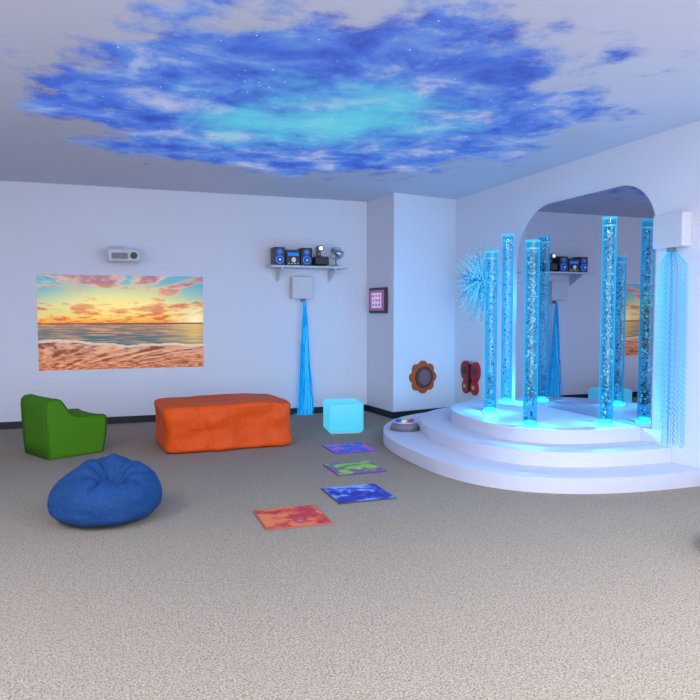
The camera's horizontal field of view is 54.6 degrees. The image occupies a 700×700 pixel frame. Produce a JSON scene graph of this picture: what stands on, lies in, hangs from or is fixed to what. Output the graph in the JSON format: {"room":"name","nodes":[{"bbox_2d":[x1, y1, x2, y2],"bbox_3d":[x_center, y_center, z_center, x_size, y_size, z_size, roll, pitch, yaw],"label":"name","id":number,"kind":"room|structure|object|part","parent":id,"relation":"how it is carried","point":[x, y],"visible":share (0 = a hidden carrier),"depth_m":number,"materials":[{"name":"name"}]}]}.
{"room":"sensory room","nodes":[
{"label":"sensory room","id":0,"kind":"room"},
{"bbox_2d":[0,181,366,421],"bbox_3d":[-2.279,-0.551,8.605,7.630,2.900,0.100,-1,3,-19],"label":"wall","id":1,"kind":"structure","parent":0,"point":[252,326],"depth_m":8.68,"materials":[{"name":"paint"}]},
{"bbox_2d":[36,274,203,370],"bbox_3d":[-2.798,-0.343,8.377,1.939,1.150,0.001,-1,3,-19],"label":"picture","id":2,"kind":"object","parent":1,"relation":"attached to","point":[86,322],"visible":1,"depth_m":8.36,"materials":[{"name":"multicoloured"}]},
{"bbox_2d":[107,246,140,262],"bbox_3d":[-2.726,-1.163,8.169,0.380,0.210,0.360,-1,3,-19],"label":"projector","id":3,"kind":"object","parent":1,"relation":"attached to","point":[115,254],"visible":1,"depth_m":8.03,"materials":[{"name":"white plastic"}]},
{"bbox_2d":[112,252,127,258],"bbox_3d":[-2.719,-1.113,8.001,0.180,0.070,0.014,-1,3,-19],"label":"grille","id":4,"kind":"object","parent":3,"relation":"attached to","point":[115,255],"depth_m":8.00,"materials":[{"name":"grey plastic"}]},
{"bbox_2d":[0,405,446,429],"bbox_3d":[-2.135,0.878,8.255,7.415,0.085,0.805,-1,3,-19],"label":"baseboard","id":5,"kind":"structure","parent":1,"relation":"attached to","point":[142,418],"depth_m":8.55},
{"bbox_2d":[290,276,316,415],"bbox_3d":[-0.616,-0.054,9.037,0.314,1.840,0.244,-1,3,-19],"label":"lamp","id":6,"kind":"object","parent":1,"relation":"attached to","point":[301,287],"visible":1,"depth_m":9.01,"materials":[{"name":"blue plastic"}]},
{"bbox_2d":[265,265,347,282],"bbox_3d":[-0.569,-1.001,8.950,1.040,0.200,0.340,-1,3,-19],"label":"wall shelf","id":7,"kind":"object","parent":1,"relation":"attached to","point":[331,269],"visible":1,"depth_m":8.91,"materials":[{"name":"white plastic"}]},
{"bbox_2d":[271,247,311,265],"bbox_3d":[-0.762,-1.214,8.853,0.510,0.235,0.211,-1,3,-19],"label":"system","id":8,"kind":"object","parent":7,"relation":"on","point":[279,255],"visible":0.91,"depth_m":8.77,"materials":[{"name":"plastic"}]},
{"bbox_2d":[312,245,328,265],"bbox_3d":[-0.397,-1.242,8.991,0.190,0.277,0.231,-1,3,-19],"label":"projector","id":9,"kind":"object","parent":7,"relation":"on","point":[318,260],"visible":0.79,"depth_m":8.90,"materials":[{"name":"plastic"}]},
{"bbox_2d":[330,247,343,265],"bbox_3d":[-0.148,-1.246,9.081,0.172,0.273,0.183,1,4,25],"label":"spotlight","id":10,"kind":"object","parent":7,"relation":"on","point":[337,252],"visible":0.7,"depth_m":9.03,"materials":[{"name":"metal"}]},
{"bbox_2d":[0,411,699,699],"bbox_3d":[-0.478,1.232,3.585,7.630,0.100,10.940,-1,3,-19],"label":"floor","id":11,"kind":"structure","parent":0,"point":[446,588],"depth_m":3.42,"materials":[{"name":"carpet"}]},
{"bbox_2d":[21,394,106,460],"bbox_3d":[-2.811,0.722,6.676,0.550,0.576,0.620,3,4,43],"label":"chair","id":12,"kind":"object","parent":11,"relation":"on","point":[51,431],"visible":1,"depth_m":6.46,"materials":[{"name":"green fabric"}]},
{"bbox_2d":[47,453,161,526],"bbox_3d":[-1.635,0.920,4.559,0.720,0.414,0.711,0,3,-1],"label":"bean bag chair","id":13,"kind":"object","parent":11,"relation":"on","point":[113,489],"visible":1,"depth_m":4.33,"materials":[{"name":"blue fabric"}]},
{"bbox_2d":[154,393,291,452],"bbox_3d":[-1.338,0.740,7.143,1.328,0.485,0.914,-1,3,-22],"label":"ottoman","id":14,"kind":"object","parent":11,"relation":"on","point":[218,422],"visible":1,"depth_m":6.77,"materials":[{"name":"orange fabric"}]},
{"bbox_2d":[253,505,332,530],"bbox_3d":[-0.390,1.122,4.557,0.445,0.010,0.445,-1,3,-19],"label":"rim","id":15,"kind":"object","parent":11,"relation":"on","point":[254,512],"visible":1,"depth_m":4.38,"materials":[{"name":"red plastic"}]},
{"bbox_2d":[254,505,330,528],"bbox_3d":[-0.390,1.117,4.557,0.425,0.001,0.425,-1,3,-19],"label":"gel surface","id":16,"kind":"object","parent":15,"relation":"on","point":[307,514],"visible":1,"depth_m":4.55,"materials":[{"name":"plastic"}]},
{"bbox_2d":[323,398,362,433],"bbox_3d":[-0.081,0.764,7.872,0.410,0.355,0.410,-1,3,-11],"label":"seat","id":17,"kind":"object","parent":11,"relation":"on","point":[340,416],"visible":1,"depth_m":7.68,"materials":[{"name":"plastic"}]},
{"bbox_3d":[-0.081,0.934,7.881,0.340,0.014,0.340,-1,3,-11],"label":"foot plate","id":18,"kind":"part","parent":17,"relation":"part of","materials":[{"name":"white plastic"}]},
{"bbox_2d":[322,442,376,453],"bbox_3d":[-0.010,0.993,6.869,0.440,0.010,0.440,-1,3,-19],"label":"rim","id":19,"kind":"object","parent":11,"relation":"on","point":[359,442],"visible":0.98,"depth_m":6.69,"materials":[{"name":"plastic"}]},
{"bbox_2d":[324,442,374,452],"bbox_3d":[-0.010,0.987,6.869,0.420,0.001,0.420,-1,3,-19],"label":"gel surface","id":20,"kind":"object","parent":19,"relation":"on","point":[347,447],"visible":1,"depth_m":6.87,"materials":[{"name":"plastic"}]},
{"bbox_2d":[323,461,386,475],"bbox_3d":[0.038,1.042,5.989,0.445,0.010,0.445,-1,3,-19],"label":"rim","id":21,"kind":"object","parent":11,"relation":"on","point":[356,461],"visible":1,"depth_m":5.80,"materials":[{"name":"purple plastic"}]},
{"bbox_2d":[325,461,384,474],"bbox_3d":[0.038,1.037,5.988,0.425,0.001,0.425,-1,3,-19],"label":"gel surface","id":22,"kind":"object","parent":21,"relation":"on","point":[359,466],"visible":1,"depth_m":5.98,"materials":[{"name":"plastic"}]},
{"bbox_2d":[321,483,396,503],"bbox_3d":[0.060,1.089,5.152,0.450,0.010,0.450,-1,3,-19],"label":"rim","id":23,"kind":"object","parent":11,"relation":"on","point":[326,492],"visible":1,"depth_m":4.97,"materials":[{"name":"plastic"}]},
{"bbox_2d":[323,483,393,502],"bbox_3d":[0.060,1.083,5.152,0.430,0.001,0.430,-1,3,-19],"label":"gel surface","id":24,"kind":"object","parent":23,"relation":"on","point":[351,493],"visible":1,"depth_m":5.15,"materials":[{"name":"plastic"}]},
{"bbox_2d":[383,397,699,493],"bbox_3d":[1.327,0.820,6.827,1.850,0.360,3.710,-1,3,-19],"label":"podium","id":25,"kind":"object","parent":11,"relation":"on","point":[568,452],"visible":0.97,"depth_m":5.80,"materials":[{"name":"white plastic"}]},
{"bbox_2d":[390,418,419,431],"bbox_3d":[0.588,0.799,7.282,0.322,0.110,0.322,-1,3,-19],"label":"pad","id":26,"kind":"object","parent":25,"relation":"on","point":[399,425],"visible":1,"depth_m":7.17,"materials":[{"name":"grey plastic"}]},
{"bbox_3d":[0.588,0.771,7.280,0.250,0.010,0.250,-1,3,-19],"label":"plate","id":27,"kind":"part","parent":26,"relation":"part of","materials":[{"name":"white plastic"}]},
{"bbox_2d":[483,251,498,413],"bbox_3d":[1.425,-0.178,6.853,0.148,1.630,0.148,-1,3,-19],"label":"tube","id":28,"kind":"object","parent":25,"relation":"on","point":[490,410],"visible":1,"depth_m":6.83,"materials":[{"name":"plastic"}]},
{"bbox_2d":[485,407,494,410],"bbox_3d":[1.425,0.602,6.897,0.116,0.020,0.116,-1,3,-19],"label":"light","id":29,"kind":"object","parent":28,"relation":"on","point":[487,408],"depth_m":6.87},
{"bbox_2d":[499,234,513,403],"bbox_3d":[1.757,-0.344,7.588,0.148,1.880,0.148,-1,3,-19],"label":"tube","id":30,"kind":"object","parent":25,"relation":"on","point":[502,400],"visible":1,"depth_m":7.58,"materials":[{"name":"plastic"}]},
{"bbox_2d":[521,240,539,427],"bbox_3d":[1.607,-0.141,6.006,0.148,1.650,0.148,-1,3,-19],"label":"tube","id":31,"kind":"object","parent":25,"relation":"on","point":[528,424],"visible":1,"depth_m":5.99,"materials":[{"name":"plastic"}]},
{"bbox_2d":[524,421,535,424],"bbox_3d":[1.607,0.649,6.050,0.116,0.020,0.116,-1,3,-19],"label":"light","id":32,"kind":"object","parent":31,"relation":"on","point":[525,422],"depth_m":6.00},
{"bbox_2d":[597,216,617,425],"bbox_3d":[2.311,-0.250,6.078,0.148,1.860,0.148,-1,3,-19],"label":"tube","id":33,"kind":"object","parent":25,"relation":"on","point":[602,422],"visible":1,"depth_m":6.06,"materials":[{"name":"plastic"}]},
{"bbox_2d":[599,419,611,422],"bbox_3d":[2.311,0.645,6.128,0.116,0.020,0.116,-1,3,-19],"label":"light","id":34,"kind":"object","parent":33,"relation":"on","point":[601,420],"depth_m":6.11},
{"bbox_2d":[0,0,699,201],"bbox_3d":[-0.478,-1.764,3.417,7.630,0.100,10.940,-1,3,-19],"label":"ceiling","id":35,"kind":"structure","parent":0,"point":[347,100],"depth_m":4.66,"materials":[{"name":"white"}]},
{"bbox_2d":[367,193,455,411],"bbox_3d":[0.869,-0.587,9.241,1.070,2.900,0.790,-1,3,-19],"label":"wall column","id":36,"kind":"structure","parent":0,"point":[411,238],"depth_m":8.98,"materials":[{"name":"paint"}]},
{"bbox_2d":[369,287,387,312],"bbox_3d":[0.369,-0.662,9.063,0.048,0.340,0.500,-1,4,-24],"label":"framed picture","id":37,"kind":"object","parent":36,"relation":"attached to","point":[378,297],"visible":1,"depth_m":9.00,"materials":[{"name":"plastic"}]},
{"bbox_2d":[372,293,380,307],"bbox_3d":[0.353,-0.662,9.056,0.005,0.200,0.280,-1,4,-24],"label":"print","id":38,"kind":"object","parent":37,"relation":"attached to","point":[376,297],"depth_m":9.04},
{"bbox_2d":[409,360,435,393],"bbox_3d":[0.968,0.358,8.995,0.438,0.438,0.035,-2,4,-32],"label":"petals","id":39,"kind":"object","parent":36,"relation":"attached to","point":[415,367],"visible":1,"depth_m":8.95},
{"bbox_2d":[415,366,432,387],"bbox_3d":[0.981,0.360,8.974,0.290,0.290,0.020,-2,4,-32],"label":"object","id":40,"kind":"object","parent":36,"relation":"attached to","point":[420,369],"visible":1,"depth_m":8.95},
{"bbox_2d":[421,372,428,382],"bbox_3d":[0.989,0.360,8.962,0.140,0.140,0.020,-2,4,-32],"label":"pad","id":41,"kind":"object","parent":40,"relation":"attached to","point":[424,376],"visible":1,"depth_m":8.95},
{"bbox_2d":[419,370,430,384],"bbox_3d":[0.986,0.360,8.967,0.200,0.200,0.016,-2,4,-32],"label":"ring","id":42,"kind":"object","parent":40,"relation":"attached to","point":[422,371],"visible":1,"depth_m":8.96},
{"bbox_2d":[454,120,699,469],"bbox_3d":[3.090,-0.333,4.703,0.100,2.900,10.840,-1,3,-19],"label":"wall","id":43,"kind":"structure","parent":0,"point":[665,166],"depth_m":6.41,"materials":[{"name":"paint"}]},
{"bbox_2d":[461,361,468,379],"bbox_3d":[1.529,0.275,8.970,0.030,0.266,0.234,-1,3,-19],"label":"wing","id":44,"kind":"object","parent":43,"relation":"attached to","point":[464,363],"visible":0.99,"depth_m":8.95},
{"bbox_2d":[462,379,468,392],"bbox_3d":[1.534,0.475,8.967,0.031,0.198,0.182,-1,3,-19],"label":"wing","id":45,"kind":"object","parent":43,"relation":"attached to","point":[465,390],"visible":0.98,"depth_m":8.95},
{"bbox_2d":[467,364,471,391],"bbox_3d":[1.564,0.366,8.854,0.045,0.360,0.050,-1,3,-19],"label":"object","id":46,"kind":"object","parent":43,"relation":"attached to","point":[469,380],"visible":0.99,"depth_m":8.84,"materials":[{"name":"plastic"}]},
{"bbox_2d":[470,381,478,394],"bbox_3d":[1.607,0.487,8.759,0.031,0.198,0.182,-1,3,-19],"label":"wing","id":47,"kind":"object","parent":43,"relation":"attached to","point":[475,391],"visible":0.99,"depth_m":8.72},
{"bbox_2d":[470,362,480,381],"bbox_3d":[1.612,0.288,8.734,0.030,0.266,0.234,-1,3,-19],"label":"wing","id":48,"kind":"object","parent":43,"relation":"attached to","point":[476,365],"visible":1,"depth_m":8.68},
{"bbox_2d":[472,368,475,375],"bbox_3d":[1.597,0.279,8.718,0.015,0.100,0.100,-1,3,-19],"label":"pad","id":49,"kind":"object","parent":48,"relation":"attached to","point":[473,369],"visible":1,"depth_m":8.71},
{"bbox_2d":[455,245,501,322],"bbox_3d":[1.548,-0.821,8.375,0.352,1.001,1.049,-1,3,-19],"label":"lamp","id":50,"kind":"object","parent":43,"relation":"attached to","point":[479,279],"visible":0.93,"depth_m":8.40,"materials":[{"name":"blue plastic"}]},
{"bbox_2d":[515,185,655,428],"bbox_3d":[2.276,-0.449,6.841,0.012,2.168,2.100,-1,3,-19],"label":"wall mirror","id":51,"kind":"object","parent":43,"relation":"attached to","point":[569,231],"visible":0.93,"depth_m":6.63,"materials":[{"name":"clear glass"}]},
{"bbox_2d":[652,211,691,448],"bbox_3d":[2.660,-0.161,5.633,0.100,1.928,0.341,-1,3,-19],"label":"lamp","id":52,"kind":"object","parent":43,"relation":"attached to","point":[671,231],"visible":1,"depth_m":5.59,"materials":[{"name":"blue plastic"}]},
{"bbox_2d":[667,247,675,251],"bbox_3d":[2.656,-0.829,5.605,0.070,0.040,0.070,-1,3,-19],"label":"outlet","id":53,"kind":"object","parent":52,"relation":"attached to","point":[669,249],"depth_m":5.57,"materials":[{"name":"grey plastic"}]}
]}

